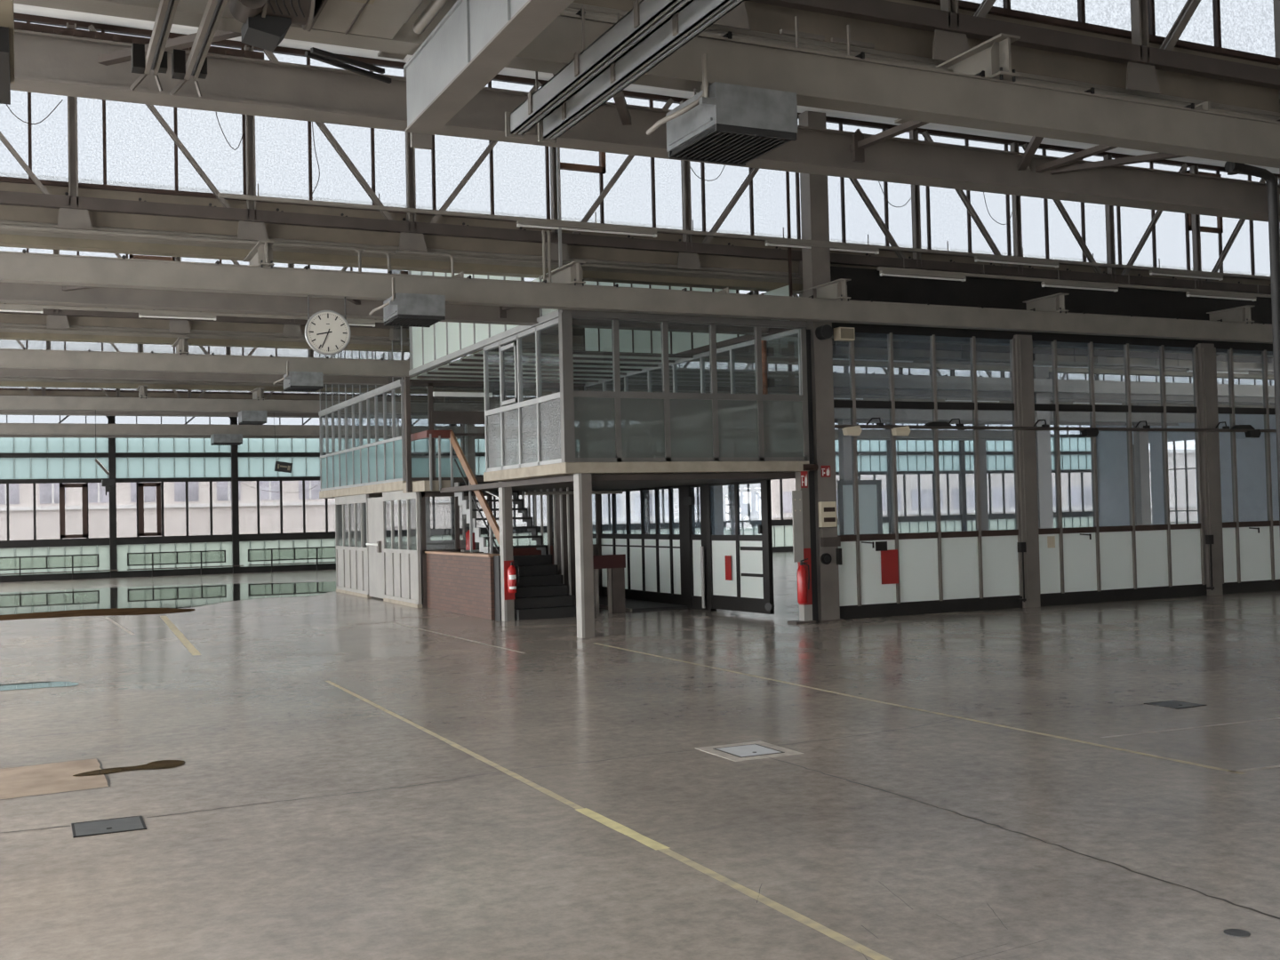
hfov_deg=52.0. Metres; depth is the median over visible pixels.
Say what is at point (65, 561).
radiator
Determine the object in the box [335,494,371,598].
window
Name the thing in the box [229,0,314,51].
unit
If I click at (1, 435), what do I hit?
beam
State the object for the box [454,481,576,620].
staircase
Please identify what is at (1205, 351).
post
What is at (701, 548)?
pipe
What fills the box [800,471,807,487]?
safety sign
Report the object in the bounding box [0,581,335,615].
puddle
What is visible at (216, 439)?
heater
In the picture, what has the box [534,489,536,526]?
rod
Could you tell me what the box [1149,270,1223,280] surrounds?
lamp
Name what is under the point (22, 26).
bar
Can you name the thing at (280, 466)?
hanging sign
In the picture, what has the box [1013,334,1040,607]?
post
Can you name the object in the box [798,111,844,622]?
steel column
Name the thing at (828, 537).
switch box
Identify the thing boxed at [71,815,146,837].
floor hatch
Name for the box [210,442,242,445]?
grille
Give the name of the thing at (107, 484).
hanging lamp
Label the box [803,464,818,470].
fire alarm
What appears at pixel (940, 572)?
partition wall
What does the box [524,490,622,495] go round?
pipe
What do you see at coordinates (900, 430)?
rail
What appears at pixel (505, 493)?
support post
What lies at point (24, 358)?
beam
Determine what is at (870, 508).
window
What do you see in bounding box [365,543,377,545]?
push bar
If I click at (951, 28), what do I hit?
roof truss
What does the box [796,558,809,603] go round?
fire extinguisher
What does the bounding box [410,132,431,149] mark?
bracket
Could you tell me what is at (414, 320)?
grille
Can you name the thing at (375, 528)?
door
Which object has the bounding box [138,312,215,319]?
lamp
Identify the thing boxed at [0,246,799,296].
window
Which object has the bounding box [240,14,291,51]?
box
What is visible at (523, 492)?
rod
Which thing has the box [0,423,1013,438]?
beam
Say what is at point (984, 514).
steel column
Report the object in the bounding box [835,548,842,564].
switch
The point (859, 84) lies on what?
beam
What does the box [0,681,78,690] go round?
puddle
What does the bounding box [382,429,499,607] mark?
window
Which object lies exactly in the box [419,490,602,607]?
window
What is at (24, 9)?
ceiling
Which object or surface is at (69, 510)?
window
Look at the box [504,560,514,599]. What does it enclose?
band
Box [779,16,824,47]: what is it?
support
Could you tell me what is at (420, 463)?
window
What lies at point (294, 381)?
heater
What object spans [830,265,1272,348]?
trim
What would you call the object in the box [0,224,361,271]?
pipe riser
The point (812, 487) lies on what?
strip
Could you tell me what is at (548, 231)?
pipe riser
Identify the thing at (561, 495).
rod
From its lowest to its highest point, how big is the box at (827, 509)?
0.400 m
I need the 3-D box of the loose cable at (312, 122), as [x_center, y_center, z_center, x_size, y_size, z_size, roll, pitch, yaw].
[-4.460,-4.526,17.973,0.131,1.303,0.012,-1,-2,-25]
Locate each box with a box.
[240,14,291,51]
[817,501,836,527]
[819,528,842,564]
[875,541,887,551]
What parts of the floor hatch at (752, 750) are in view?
plate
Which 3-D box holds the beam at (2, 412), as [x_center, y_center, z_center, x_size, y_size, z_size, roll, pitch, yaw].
[-0.479,-1.993,40.324,46.500,0.327,0.260,-1,-2,-25]
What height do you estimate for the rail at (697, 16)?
0.470 m
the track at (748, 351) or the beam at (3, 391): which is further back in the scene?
the beam at (3, 391)
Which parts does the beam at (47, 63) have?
gusset plate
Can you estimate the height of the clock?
0.765 m
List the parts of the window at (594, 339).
glass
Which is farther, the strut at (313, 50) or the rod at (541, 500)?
the rod at (541, 500)
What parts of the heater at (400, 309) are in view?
casing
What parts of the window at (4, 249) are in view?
vent sash, vent sash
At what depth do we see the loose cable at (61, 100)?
16.51 m
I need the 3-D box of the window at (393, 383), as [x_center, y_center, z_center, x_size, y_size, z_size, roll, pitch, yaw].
[-6.653,-3.653,30.619,0.100,3.660,8.217,-1,-2,-25]
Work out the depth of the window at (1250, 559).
24.80 m
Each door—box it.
[367,496,383,598]
[704,480,774,614]
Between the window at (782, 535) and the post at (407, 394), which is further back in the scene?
the window at (782, 535)
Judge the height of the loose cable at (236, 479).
0.502 m
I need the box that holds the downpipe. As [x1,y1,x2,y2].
[1224,161,1279,527]
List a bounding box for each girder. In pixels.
[0,0,14,104]
[403,0,574,135]
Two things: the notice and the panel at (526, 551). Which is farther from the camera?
the panel at (526, 551)
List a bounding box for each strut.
[304,50,391,83]
[310,47,384,73]
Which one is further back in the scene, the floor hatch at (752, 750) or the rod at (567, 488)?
the rod at (567, 488)
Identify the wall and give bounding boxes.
[0,416,1093,582]
[337,496,486,564]
[424,551,501,620]
[832,328,1023,619]
[1096,412,1279,526]
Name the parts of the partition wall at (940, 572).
rail, frosted glass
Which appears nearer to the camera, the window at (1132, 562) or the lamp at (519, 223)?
the lamp at (519, 223)
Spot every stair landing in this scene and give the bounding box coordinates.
[402,480,450,493]
[453,480,483,487]
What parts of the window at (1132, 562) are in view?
rail, frosted glass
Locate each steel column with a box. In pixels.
[460,400,476,539]
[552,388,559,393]
[713,485,723,535]
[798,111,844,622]
[837,399,852,479]
[977,409,988,530]
[1032,346,1053,528]
[1132,402,1151,525]
[1272,0,1279,169]
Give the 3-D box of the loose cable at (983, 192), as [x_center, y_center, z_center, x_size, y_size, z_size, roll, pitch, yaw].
[6.293,-4.845,23.038,0.710,0.710,0.012,-1,-2,-25]
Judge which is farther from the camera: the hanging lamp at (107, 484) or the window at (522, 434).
the hanging lamp at (107, 484)
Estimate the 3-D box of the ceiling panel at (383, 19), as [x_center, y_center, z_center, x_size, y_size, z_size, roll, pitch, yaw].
[-1.278,-2.748,6.810,0.500,0.210,2.020,-1,-2,-25]
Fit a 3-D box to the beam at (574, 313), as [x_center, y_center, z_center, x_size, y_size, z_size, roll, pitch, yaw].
[0.719,-2.413,19.676,4.100,0.080,0.140,-1,-2,-25]
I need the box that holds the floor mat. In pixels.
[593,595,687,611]
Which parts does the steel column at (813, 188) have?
plate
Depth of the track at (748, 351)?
28.59 m
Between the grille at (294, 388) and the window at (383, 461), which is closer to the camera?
the grille at (294, 388)
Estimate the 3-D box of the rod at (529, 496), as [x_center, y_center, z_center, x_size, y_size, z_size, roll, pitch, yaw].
[-2.125,0.481,25.163,0.035,0.563,0.036,-1,-2,-25]
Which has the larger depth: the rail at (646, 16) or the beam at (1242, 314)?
the beam at (1242, 314)
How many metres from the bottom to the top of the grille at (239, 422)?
0.047 m
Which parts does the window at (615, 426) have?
glass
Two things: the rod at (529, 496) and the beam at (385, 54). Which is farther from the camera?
the rod at (529, 496)
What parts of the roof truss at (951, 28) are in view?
gusset plate, post, gusset plate, post, gusset plate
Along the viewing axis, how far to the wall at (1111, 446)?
57.34 m
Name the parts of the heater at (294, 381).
casing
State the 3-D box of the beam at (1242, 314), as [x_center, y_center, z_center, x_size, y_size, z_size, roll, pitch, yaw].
[10.786,-2.976,24.340,0.180,0.330,1.340,-1,-2,-25]
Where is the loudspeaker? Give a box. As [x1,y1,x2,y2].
[833,327,855,341]
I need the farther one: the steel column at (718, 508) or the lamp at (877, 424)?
the steel column at (718, 508)
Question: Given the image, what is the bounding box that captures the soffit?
[440,472,795,492]
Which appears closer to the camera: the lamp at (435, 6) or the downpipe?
the lamp at (435, 6)
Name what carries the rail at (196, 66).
hanging from the beam
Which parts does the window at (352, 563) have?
panel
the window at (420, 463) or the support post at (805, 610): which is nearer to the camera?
the support post at (805, 610)
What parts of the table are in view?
leg, leg, plate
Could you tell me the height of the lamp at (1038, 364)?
0.085 m
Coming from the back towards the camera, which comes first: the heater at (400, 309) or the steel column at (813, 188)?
the steel column at (813, 188)
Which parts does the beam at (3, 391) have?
sill rail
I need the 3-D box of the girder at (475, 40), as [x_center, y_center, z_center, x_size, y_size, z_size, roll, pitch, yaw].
[1.582,-2.647,1.976,0.190,0.420,14.050,-1,-2,-25]
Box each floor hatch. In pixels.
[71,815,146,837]
[695,740,803,761]
[1144,700,1206,709]
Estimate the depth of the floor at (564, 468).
19.68 m
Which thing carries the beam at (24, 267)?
attached to the wall
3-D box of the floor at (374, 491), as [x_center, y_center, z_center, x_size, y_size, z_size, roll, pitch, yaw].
[-4.761,0.230,31.390,4.100,0.190,8.350,-1,-2,-25]
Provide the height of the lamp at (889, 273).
0.085 m
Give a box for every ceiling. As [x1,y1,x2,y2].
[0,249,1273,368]
[13,3,1279,174]
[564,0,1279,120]
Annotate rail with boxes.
[129,0,179,91]
[169,0,227,96]
[504,0,692,138]
[537,0,744,143]
[834,417,1276,438]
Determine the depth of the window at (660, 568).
25.07 m
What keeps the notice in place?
attached to the partition wall at (940, 572)
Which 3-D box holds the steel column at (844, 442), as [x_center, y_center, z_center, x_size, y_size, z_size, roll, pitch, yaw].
[6.841,-0.280,43.247,0.550,6.000,0.380,-1,-2,-25]
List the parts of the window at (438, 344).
glass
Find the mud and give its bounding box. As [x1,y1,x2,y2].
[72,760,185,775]
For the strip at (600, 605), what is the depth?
24.55 m
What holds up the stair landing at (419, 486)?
attached to the stair landing at (454, 481)
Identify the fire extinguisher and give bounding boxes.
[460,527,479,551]
[507,560,519,592]
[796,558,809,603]
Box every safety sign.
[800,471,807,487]
[821,465,830,477]
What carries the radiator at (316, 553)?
on the floor at (361, 778)
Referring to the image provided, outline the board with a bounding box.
[792,490,803,562]
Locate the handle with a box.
[861,541,874,548]
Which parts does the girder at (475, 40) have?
web plate, web plate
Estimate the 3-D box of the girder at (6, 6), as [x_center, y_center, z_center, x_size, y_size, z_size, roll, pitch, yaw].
[-1.861,-2.437,3.451,0.340,0.640,7.660,-1,-2,-25]
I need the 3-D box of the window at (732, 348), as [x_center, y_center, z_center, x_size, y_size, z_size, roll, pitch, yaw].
[0.675,-1.194,24.574,0.075,2.100,8.855,-1,-2,-25]
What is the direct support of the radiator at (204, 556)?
on the floor at (361, 778)
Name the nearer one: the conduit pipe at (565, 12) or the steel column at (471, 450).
the conduit pipe at (565, 12)
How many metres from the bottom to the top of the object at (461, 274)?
0.075 m
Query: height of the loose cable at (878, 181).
0.579 m
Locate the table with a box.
[592,554,625,614]
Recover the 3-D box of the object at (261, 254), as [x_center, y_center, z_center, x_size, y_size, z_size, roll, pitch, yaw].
[-4.931,-2.796,16.946,0.180,0.330,1.340,-1,-2,-25]
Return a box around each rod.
[521,490,524,507]
[528,490,530,517]
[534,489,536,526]
[540,489,543,544]
[546,488,550,554]
[552,488,557,564]
[559,488,564,583]
[566,487,571,595]
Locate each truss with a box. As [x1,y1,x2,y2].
[0,22,1279,294]
[0,386,927,409]
[16,339,1098,380]
[58,415,455,426]
[712,0,1279,94]
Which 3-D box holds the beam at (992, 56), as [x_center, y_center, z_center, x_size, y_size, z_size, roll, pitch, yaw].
[2.494,-3.144,10.410,0.180,0.330,1.340,-1,-2,-25]
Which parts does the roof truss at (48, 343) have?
post, post, post, post, post, post, post, post, post, post, post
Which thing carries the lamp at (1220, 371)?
attached to the track at (748, 351)
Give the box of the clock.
[304,295,351,355]
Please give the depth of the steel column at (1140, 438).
48.70 m
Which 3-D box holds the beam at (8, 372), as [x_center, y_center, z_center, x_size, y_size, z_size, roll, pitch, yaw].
[3.381,-2.300,32.111,46.500,0.327,0.260,-1,-2,-25]
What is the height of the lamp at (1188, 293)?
0.085 m
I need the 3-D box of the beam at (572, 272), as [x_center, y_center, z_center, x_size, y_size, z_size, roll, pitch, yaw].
[-1.113,-2.840,18.742,0.180,0.330,1.340,-1,-2,-25]
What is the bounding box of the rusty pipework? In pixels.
[761,340,775,394]
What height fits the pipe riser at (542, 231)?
0.940 m
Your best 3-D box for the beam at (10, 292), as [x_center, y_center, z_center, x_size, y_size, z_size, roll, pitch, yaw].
[7.526,-2.629,23.291,46.500,0.327,1.603,-1,-2,-25]
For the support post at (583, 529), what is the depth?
18.85 m
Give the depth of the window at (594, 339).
24.61 m
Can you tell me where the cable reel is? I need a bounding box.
[815,324,832,339]
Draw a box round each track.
[0,304,383,322]
[574,363,1193,403]
[746,341,1273,371]
[876,257,1271,297]
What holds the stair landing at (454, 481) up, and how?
attached to the floor at (374, 491)
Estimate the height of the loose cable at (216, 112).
0.859 m
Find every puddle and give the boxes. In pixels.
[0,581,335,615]
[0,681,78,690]
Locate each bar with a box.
[14,21,263,59]
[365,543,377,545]
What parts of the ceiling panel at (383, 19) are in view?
stain plate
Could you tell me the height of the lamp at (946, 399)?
0.085 m
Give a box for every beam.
[0,248,1272,343]
[0,281,1272,357]
[0,347,1274,397]
[0,368,1274,403]
[0,395,1194,423]
[0,409,1179,425]
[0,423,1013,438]
[0,433,1013,440]
[10,29,1279,222]
[13,0,1279,167]
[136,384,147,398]
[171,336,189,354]
[218,184,1270,279]
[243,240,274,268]
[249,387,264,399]
[377,50,407,59]
[539,260,585,286]
[559,309,807,327]
[794,278,851,301]
[894,32,1020,123]
[1022,292,1069,313]
[1206,304,1255,324]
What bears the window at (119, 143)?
in the wall at (1111, 446)
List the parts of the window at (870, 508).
glass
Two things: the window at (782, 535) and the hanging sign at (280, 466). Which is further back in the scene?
the window at (782, 535)
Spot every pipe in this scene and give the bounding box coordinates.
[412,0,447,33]
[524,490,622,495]
[562,10,1185,106]
[700,546,705,607]
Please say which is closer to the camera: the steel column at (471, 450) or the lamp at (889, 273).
the lamp at (889, 273)
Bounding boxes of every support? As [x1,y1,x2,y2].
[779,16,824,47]
[831,24,874,55]
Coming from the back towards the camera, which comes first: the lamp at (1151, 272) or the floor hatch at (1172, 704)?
the lamp at (1151, 272)
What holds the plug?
on the floor at (361, 778)
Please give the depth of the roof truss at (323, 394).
43.17 m
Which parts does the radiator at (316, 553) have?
panel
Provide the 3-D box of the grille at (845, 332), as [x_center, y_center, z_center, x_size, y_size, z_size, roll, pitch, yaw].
[3.292,-2.325,20.810,0.240,0.160,0.010,-1,-2,-25]
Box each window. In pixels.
[0,12,1279,276]
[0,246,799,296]
[0,339,1274,385]
[0,386,535,397]
[0,415,1090,434]
[0,437,1090,452]
[0,454,1091,479]
[0,472,1093,540]
[0,516,1093,575]
[318,269,404,415]
[319,382,405,491]
[320,414,467,477]
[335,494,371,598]
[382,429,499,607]
[403,382,583,480]
[408,147,562,375]
[409,347,693,385]
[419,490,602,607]
[483,317,561,471]
[572,316,809,462]
[583,171,792,354]
[584,328,800,395]
[592,484,716,611]
[836,480,882,535]
[962,0,1275,56]
[1032,336,1207,606]
[1132,443,1152,524]
[1167,440,1198,524]
[1214,345,1279,594]
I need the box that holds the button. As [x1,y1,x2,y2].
[820,552,831,564]
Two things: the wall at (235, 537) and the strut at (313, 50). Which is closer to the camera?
the strut at (313, 50)
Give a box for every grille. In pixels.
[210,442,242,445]
[238,421,266,424]
[283,385,322,391]
[384,313,445,327]
[668,123,796,166]
[840,328,854,338]
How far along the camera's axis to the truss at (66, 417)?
46.61 m
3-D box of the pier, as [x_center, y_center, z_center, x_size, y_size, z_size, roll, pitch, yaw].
[-1.262,1.304,24.565,0.600,2.240,0.400,-1,-2,-25]
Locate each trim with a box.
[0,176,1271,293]
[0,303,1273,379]
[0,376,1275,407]
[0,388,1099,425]
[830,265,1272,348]
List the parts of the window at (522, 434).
sash, glass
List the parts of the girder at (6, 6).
plate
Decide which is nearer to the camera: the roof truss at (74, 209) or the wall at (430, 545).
the roof truss at (74, 209)
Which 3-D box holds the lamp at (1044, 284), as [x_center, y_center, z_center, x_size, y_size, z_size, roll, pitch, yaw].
[7.523,-3.302,22.398,1.650,0.085,0.090,-1,-2,-25]
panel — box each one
[307,0,421,39]
[512,545,552,555]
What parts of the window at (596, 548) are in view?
panel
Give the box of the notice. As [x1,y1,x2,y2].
[880,549,898,583]
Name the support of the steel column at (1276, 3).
on the floor at (361, 778)
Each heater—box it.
[210,433,242,445]
[237,410,267,424]
[272,360,323,391]
[368,277,445,327]
[646,53,797,166]
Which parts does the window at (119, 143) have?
vent sash, vent sash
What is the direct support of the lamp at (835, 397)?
attached to the track at (750, 364)
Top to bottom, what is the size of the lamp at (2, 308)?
0.085 m
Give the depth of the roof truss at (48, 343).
37.62 m
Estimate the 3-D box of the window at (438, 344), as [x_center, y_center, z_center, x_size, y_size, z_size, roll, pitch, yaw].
[-2.891,-3.937,22.613,0.100,3.430,8.131,-1,-2,-25]
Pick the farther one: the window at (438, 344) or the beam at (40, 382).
the beam at (40, 382)
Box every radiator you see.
[0,553,118,582]
[127,550,243,576]
[248,546,335,572]
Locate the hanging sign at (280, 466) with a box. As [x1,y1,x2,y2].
[273,415,292,472]
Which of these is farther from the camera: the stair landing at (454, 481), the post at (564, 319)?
the stair landing at (454, 481)
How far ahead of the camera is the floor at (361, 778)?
8.51 m
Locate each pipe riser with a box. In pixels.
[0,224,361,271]
[362,249,391,271]
[395,250,454,276]
[541,230,545,280]
[546,230,551,282]
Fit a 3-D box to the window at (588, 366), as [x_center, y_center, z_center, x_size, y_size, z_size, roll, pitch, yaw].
[-1.890,-2.136,25.228,3.900,0.060,5.100,-1,-2,-25]
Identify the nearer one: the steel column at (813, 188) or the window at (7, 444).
the steel column at (813, 188)
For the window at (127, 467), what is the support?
in the wall at (235, 537)
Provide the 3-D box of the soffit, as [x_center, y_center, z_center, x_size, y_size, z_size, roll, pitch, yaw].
[-0.704,0.064,22.994,3.700,0.090,7.000,-1,-2,-25]
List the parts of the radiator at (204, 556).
panel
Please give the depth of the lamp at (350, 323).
25.71 m
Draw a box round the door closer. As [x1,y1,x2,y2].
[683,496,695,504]
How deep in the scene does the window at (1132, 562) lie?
23.49 m
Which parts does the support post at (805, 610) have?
plate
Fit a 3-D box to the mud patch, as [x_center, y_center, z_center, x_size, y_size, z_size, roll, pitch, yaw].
[-12.227,2.723,26.251,6.199,0.001,2.698,-1,-2,-25]
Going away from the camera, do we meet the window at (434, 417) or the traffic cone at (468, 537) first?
the traffic cone at (468, 537)
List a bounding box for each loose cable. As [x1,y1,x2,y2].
[6,99,63,124]
[216,112,245,150]
[235,479,320,492]
[311,121,319,196]
[690,165,725,181]
[878,181,911,207]
[983,192,1012,224]
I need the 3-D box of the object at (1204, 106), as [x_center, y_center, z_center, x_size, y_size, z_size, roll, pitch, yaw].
[4.602,-3.089,10.863,0.180,0.075,0.150,-1,-2,-25]
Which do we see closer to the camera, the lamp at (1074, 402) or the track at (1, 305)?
the track at (1, 305)
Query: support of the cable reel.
attached to the steel column at (813, 188)
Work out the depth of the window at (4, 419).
46.38 m
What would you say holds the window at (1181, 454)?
in the wall at (1111, 446)
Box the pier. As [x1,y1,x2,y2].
[552,489,575,606]
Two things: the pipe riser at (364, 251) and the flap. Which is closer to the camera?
the pipe riser at (364, 251)
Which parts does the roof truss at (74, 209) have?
post, gusset plate, post, gusset plate, post, gusset plate, post, gusset plate, post, gusset plate, gusset plate, post, post, post, post, post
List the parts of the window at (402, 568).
panel, stair handrail, rail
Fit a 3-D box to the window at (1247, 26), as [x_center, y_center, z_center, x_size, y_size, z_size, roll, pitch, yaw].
[4.841,-5.266,12.488,32.500,2.150,0.120,-1,-2,-25]
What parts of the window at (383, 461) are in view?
glass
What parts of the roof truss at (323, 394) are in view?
post, post, post, post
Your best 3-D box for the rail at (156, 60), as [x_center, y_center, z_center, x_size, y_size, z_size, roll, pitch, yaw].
[-0.352,-2.664,2.334,0.206,0.236,12.343,-1,-2,-25]
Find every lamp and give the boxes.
[0,306,43,313]
[95,409,114,495]
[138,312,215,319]
[307,319,375,327]
[516,220,657,237]
[764,240,879,254]
[832,355,913,362]
[833,396,863,399]
[879,270,966,281]
[944,398,999,402]
[974,256,1059,268]
[1032,362,1087,367]
[1040,281,1118,291]
[1072,400,1122,404]
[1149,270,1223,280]
[1185,291,1256,301]
[1186,368,1248,374]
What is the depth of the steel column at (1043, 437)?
34.88 m
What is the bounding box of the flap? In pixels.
[1047,536,1055,547]
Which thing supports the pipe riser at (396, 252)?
attached to the beam at (10, 292)
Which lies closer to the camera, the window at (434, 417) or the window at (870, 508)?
the window at (870, 508)
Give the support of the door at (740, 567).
on the floor at (361, 778)
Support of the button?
attached to the steel column at (813, 188)
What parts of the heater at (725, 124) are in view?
casing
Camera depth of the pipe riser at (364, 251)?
17.86 m
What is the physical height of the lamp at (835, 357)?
0.085 m
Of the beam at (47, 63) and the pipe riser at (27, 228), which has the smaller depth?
the beam at (47, 63)
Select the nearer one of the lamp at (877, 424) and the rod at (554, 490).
the lamp at (877, 424)
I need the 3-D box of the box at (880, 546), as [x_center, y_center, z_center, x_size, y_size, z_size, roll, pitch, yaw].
[3.895,1.067,21.160,0.200,0.150,0.040,-1,-2,-25]
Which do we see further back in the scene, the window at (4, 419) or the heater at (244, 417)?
the window at (4, 419)
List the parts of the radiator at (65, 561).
panel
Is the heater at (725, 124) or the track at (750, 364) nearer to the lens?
the heater at (725, 124)
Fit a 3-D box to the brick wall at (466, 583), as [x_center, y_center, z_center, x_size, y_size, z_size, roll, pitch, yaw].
[-3.254,1.902,24.198,0.250,1.120,4.230,-1,-2,-25]
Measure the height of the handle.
0.110 m
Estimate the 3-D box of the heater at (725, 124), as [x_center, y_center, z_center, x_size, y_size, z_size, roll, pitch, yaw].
[0.519,-2.527,8.940,0.838,0.525,0.720,-1,-2,-25]
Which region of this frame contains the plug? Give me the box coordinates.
[1223,928,1250,937]
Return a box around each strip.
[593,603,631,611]
[806,329,818,622]
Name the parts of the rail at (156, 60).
rail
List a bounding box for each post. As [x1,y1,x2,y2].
[404,376,412,492]
[498,481,514,621]
[558,312,575,462]
[573,472,594,638]
[787,471,815,623]
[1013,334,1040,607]
[1195,343,1223,595]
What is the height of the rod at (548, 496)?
1.266 m
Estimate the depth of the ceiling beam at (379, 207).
19.77 m
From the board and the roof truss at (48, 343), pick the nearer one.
the board
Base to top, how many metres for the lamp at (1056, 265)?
0.085 m
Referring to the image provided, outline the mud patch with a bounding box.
[0,608,195,620]
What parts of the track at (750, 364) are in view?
rail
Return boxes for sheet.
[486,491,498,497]
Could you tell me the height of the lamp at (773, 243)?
0.085 m
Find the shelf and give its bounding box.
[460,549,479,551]
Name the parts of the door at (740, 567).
frosted glass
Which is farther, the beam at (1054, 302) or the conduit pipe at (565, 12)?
the beam at (1054, 302)
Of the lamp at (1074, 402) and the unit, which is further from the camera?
the lamp at (1074, 402)
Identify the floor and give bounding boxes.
[0,551,1279,959]
[319,480,433,498]
[483,461,809,481]
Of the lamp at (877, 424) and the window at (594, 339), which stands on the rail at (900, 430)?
the lamp at (877, 424)
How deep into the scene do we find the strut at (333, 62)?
8.98 m
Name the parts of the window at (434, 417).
cross panel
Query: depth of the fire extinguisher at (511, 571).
22.05 m
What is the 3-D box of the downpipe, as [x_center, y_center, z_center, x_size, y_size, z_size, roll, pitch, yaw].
[5.955,-0.688,12.551,0.654,5.250,0.124,-1,-2,-25]
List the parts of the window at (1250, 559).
rail, frosted glass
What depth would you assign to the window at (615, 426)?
19.62 m
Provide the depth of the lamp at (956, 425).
21.78 m
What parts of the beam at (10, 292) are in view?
gusset plate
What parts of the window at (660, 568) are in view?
frosted glass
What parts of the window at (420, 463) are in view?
glass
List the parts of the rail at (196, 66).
rail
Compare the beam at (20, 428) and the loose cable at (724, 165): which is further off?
the beam at (20, 428)
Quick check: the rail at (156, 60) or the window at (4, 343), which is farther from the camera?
the window at (4, 343)
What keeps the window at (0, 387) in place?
in the wall at (1111, 446)
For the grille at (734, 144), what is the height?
0.047 m
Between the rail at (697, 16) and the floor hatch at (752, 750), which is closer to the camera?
the rail at (697, 16)
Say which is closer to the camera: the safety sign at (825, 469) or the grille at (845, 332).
the safety sign at (825, 469)
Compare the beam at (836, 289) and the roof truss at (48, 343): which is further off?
the roof truss at (48, 343)
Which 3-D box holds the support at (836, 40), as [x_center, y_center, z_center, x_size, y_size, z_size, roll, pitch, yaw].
[1.632,-3.150,9.646,0.370,0.280,0.250,-1,-2,-25]
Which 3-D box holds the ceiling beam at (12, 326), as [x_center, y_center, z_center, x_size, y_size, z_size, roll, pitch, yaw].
[13.317,-3.357,36.805,68.500,0.805,0.888,-1,-2,-25]
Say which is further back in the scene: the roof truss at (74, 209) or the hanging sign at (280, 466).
the hanging sign at (280, 466)
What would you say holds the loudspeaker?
attached to the steel column at (813, 188)
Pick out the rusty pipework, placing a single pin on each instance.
(766, 352)

